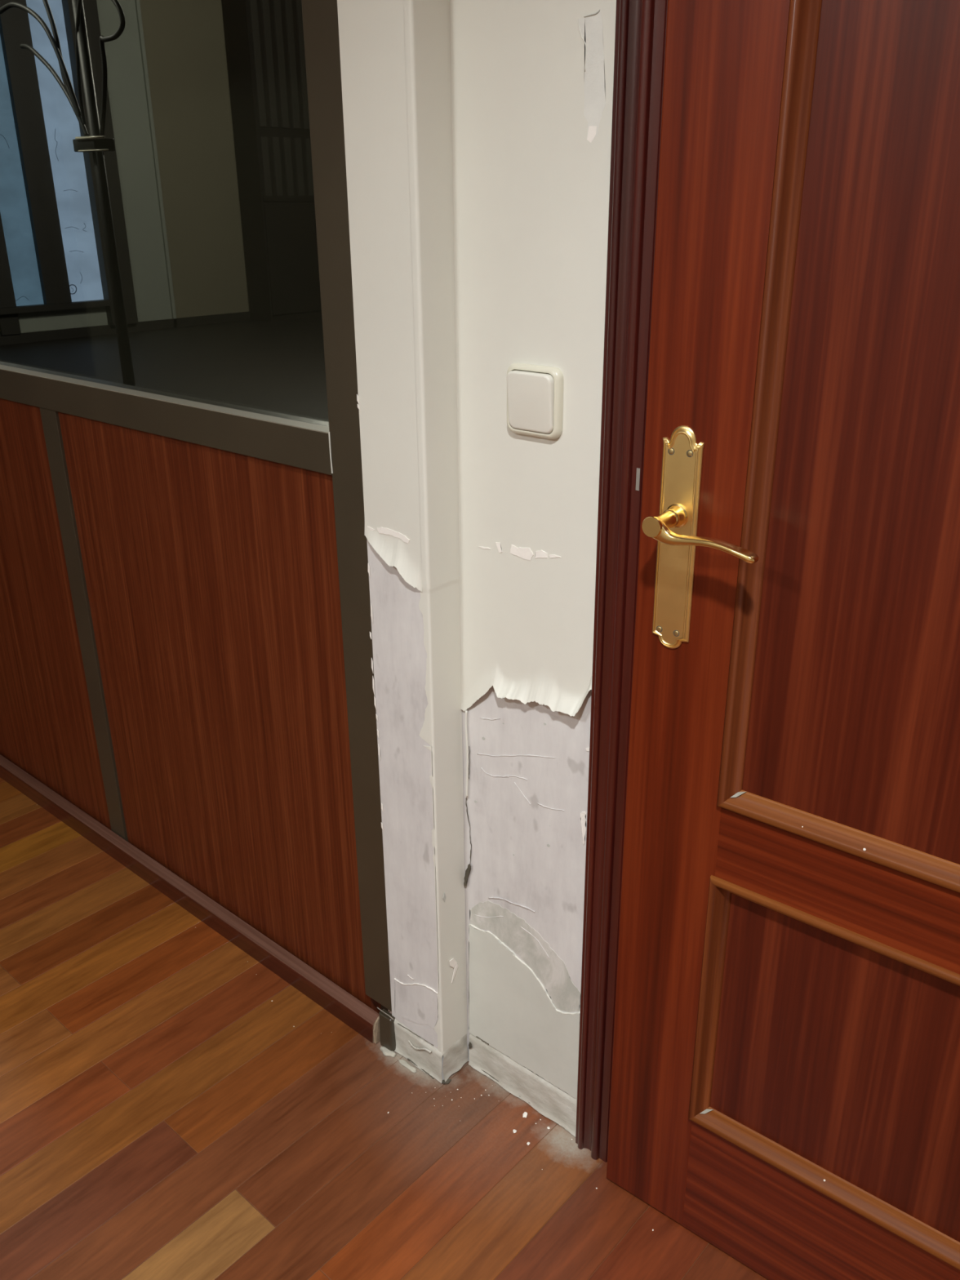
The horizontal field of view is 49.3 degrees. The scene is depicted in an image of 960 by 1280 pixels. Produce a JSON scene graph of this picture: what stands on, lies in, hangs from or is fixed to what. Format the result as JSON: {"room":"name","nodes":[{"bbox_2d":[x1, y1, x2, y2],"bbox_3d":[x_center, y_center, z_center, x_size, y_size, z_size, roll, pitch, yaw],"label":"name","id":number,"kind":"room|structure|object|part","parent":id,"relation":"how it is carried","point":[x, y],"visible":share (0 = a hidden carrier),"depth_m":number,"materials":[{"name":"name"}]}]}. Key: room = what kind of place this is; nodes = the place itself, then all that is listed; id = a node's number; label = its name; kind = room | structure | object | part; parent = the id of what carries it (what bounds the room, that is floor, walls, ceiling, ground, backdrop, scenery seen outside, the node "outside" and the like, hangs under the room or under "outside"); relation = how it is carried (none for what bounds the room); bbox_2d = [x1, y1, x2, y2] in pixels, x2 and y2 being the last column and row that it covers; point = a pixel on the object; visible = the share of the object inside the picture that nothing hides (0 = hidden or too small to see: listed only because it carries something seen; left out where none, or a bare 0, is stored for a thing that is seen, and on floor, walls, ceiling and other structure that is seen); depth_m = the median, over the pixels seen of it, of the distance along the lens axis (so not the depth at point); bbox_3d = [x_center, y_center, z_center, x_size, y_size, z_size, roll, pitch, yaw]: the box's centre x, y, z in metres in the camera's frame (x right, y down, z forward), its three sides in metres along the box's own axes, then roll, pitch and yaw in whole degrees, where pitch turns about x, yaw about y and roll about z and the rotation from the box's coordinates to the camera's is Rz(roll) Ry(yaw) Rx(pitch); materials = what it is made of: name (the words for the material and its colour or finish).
{"room":"hallway","nodes":[
{"label":"hallway","id":0,"kind":"room"},
{"bbox_2d":[0,0,395,1051],"bbox_3d":[-2.329,-1.202,3.111,5.892,2.500,0.074,19,29,38],"label":"wall","id":1,"kind":"structure","parent":0,"point":[186,650],"depth_m":1.69,"materials":[{"name":"brown wood"}]},
{"bbox_3d":[-1.095,-0.097,2.383,0.779,0.959,0.022,19,29,38],"label":"wood panel","id":2,"kind":"part","parent":1,"relation":"part of","materials":[{"name":"laminate"}]},
{"bbox_3d":[-1.101,-1.205,1.928,2.436,1.335,0.005,19,29,38],"label":"glass pane","id":3,"kind":"part","parent":1,"relation":"part of","materials":[{"name":"clear glass"}]},
{"bbox_3d":[-2.355,-0.988,3.232,5.806,0.058,0.052,19,29,38],"label":"rail","id":4,"kind":"part","parent":1,"relation":"part of","materials":[{"name":"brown metal"}]},
{"bbox_2d":[0,754,380,1044],"bbox_3d":[-2.374,-0.075,3.589,5.895,0.052,0.018,19,29,38],"label":"baseboard","id":5,"kind":"structure","parent":1,"relation":"attached to","point":[331,997],"depth_m":2.07,"materials":[{"name":"brown wood"}]},
{"bbox_3d":[-0.475,0.111,1.871,0.779,0.959,0.022,19,29,38],"label":"wood panel","id":6,"kind":"part","parent":1,"relation":"part of","materials":[{"name":"laminate"}]},
{"bbox_3d":[-0.162,-0.514,1.317,0.065,2.425,0.060,19,29,38],"label":"frame post","id":7,"kind":"part","parent":1,"relation":"part of","materials":[{"name":"brown metal"}]},
{"bbox_3d":[-2.342,-0.085,3.614,5.806,0.050,0.036,19,29,38],"label":"rail","id":8,"kind":"part","parent":1,"relation":"part of","materials":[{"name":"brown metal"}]},
{"bbox_2d":[0,777,768,1279],"bbox_3d":[-2.304,0.807,1.609,9.180,0.050,3.827,19,29,38],"label":"floor","id":9,"kind":"structure","parent":0,"point":[162,1117],"depth_m":1.60,"materials":[{"name":"brown wood"}]},
{"bbox_2d":[379,1046,395,1057],"bbox_3d":[-0.155,0.693,1.761,0.033,0.006,0.018,19,29,38],"label":"lump","id":10,"kind":"object","parent":9,"relation":"on","point":[386,1052],"visible":1,"depth_m":1.75,"materials":[{"name":"white paint"}]},
{"bbox_2d":[398,1059,417,1072],"bbox_3d":[-0.120,0.705,1.733,0.044,0.004,0.009,19,29,38],"label":"lump","id":11,"kind":"object","parent":9,"relation":"on","point":[405,1064],"visible":1,"depth_m":1.73,"materials":[{"name":"white paint"}]},
{"bbox_2d":[522,1111,527,1117],"bbox_3d":[0.071,0.744,1.637,0.007,0.003,0.011,1,23,3],"label":"chip","id":12,"kind":"object","parent":9,"relation":"on","point":[525,1113],"visible":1,"depth_m":1.64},
{"bbox_2d":[337,0,468,1084],"bbox_3d":[-0.055,-0.472,1.311,0.130,2.500,0.191,19,29,38],"label":"wall","id":13,"kind":"structure","parent":0,"point":[395,55],"depth_m":1.35,"materials":[{"name":"paint"}]},
{"bbox_2d":[449,0,616,1137],"bbox_3d":[0.346,-0.350,1.012,1.161,2.502,0.140,19,29,38],"label":"wall","id":14,"kind":"structure","parent":0,"point":[532,80],"depth_m":1.29,"materials":[{"name":"paint"}]},
{"bbox_2d":[506,362,563,439],"bbox_3d":[0.061,-0.281,1.231,0.081,0.083,0.016,19,29,38],"label":"light switch","id":15,"kind":"object","parent":14,"relation":"attached to","point":[535,393],"visible":1,"depth_m":1.22,"materials":[{"name":"beige plastic"}]},
{"bbox_2d":[575,0,667,1162],"bbox_3d":[0.506,-0.124,0.957,0.876,2.122,0.146,19,29,38],"label":"trim","id":16,"kind":"structure","parent":14,"relation":"attached to","point":[640,33],"depth_m":1.19,"materials":[{"name":"brown wood"}]},
{"bbox_3d":[0.176,-0.179,1.160,0.004,0.025,0.004,19,29,38],"label":"strike plate","id":17,"kind":"part","parent":16,"relation":"part of","materials":[{"name":"grey metal"}]},
{"bbox_2d":[606,0,959,1279],"bbox_3d":[0.450,-0.065,0.912,0.728,2.041,0.090,17,28,35],"label":"door","id":18,"kind":"structure","parent":14,"relation":"in","point":[785,1090],"depth_m":1.08,"materials":[{"name":"brown wood"}]},
{"bbox_3d":[0.210,-0.105,1.120,0.048,0.248,0.005,17,28,35],"label":"handle plate","id":19,"kind":"part","parent":18,"relation":"part of","materials":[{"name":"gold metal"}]},
{"bbox_3d":[0.222,-0.101,1.045,0.120,0.026,0.017,18,29,37],"label":"lever","id":20,"kind":"part","parent":18,"relation":"part of","materials":[{"name":"gold metal"}]},
{"bbox_3d":[0.477,0.772,1.287,0.479,0.207,0.030,17,28,35],"label":"rail","id":21,"kind":"part","parent":18,"relation":"part of","materials":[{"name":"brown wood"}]},
{"bbox_3d":[0.467,0.509,1.167,0.487,0.381,0.020,17,28,35],"label":"panel moulding","id":22,"kind":"part","parent":18,"relation":"part of","materials":[{"name":"brown wood"}]},
{"bbox_3d":[0.475,0.505,1.177,0.472,0.366,0.010,17,28,35],"label":"panel","id":23,"kind":"part","parent":18,"relation":"part of","materials":[{"name":"brown wood"}]},
{"bbox_3d":[0.472,0.285,1.083,0.479,0.106,0.030,17,28,35],"label":"rail","id":24,"kind":"part","parent":18,"relation":"part of","materials":[{"name":"brown wood"}]},
{"bbox_3d":[0.459,-0.328,0.817,0.487,1.240,0.020,17,28,35],"label":"panel moulding","id":25,"kind":"part","parent":18,"relation":"part of","materials":[{"name":"brown wood"}]},
{"bbox_3d":[0.467,-0.332,0.827,0.472,1.226,0.010,17,28,35],"label":"panel","id":26,"kind":"part","parent":18,"relation":"part of","materials":[{"name":"brown wood"}]}
]}

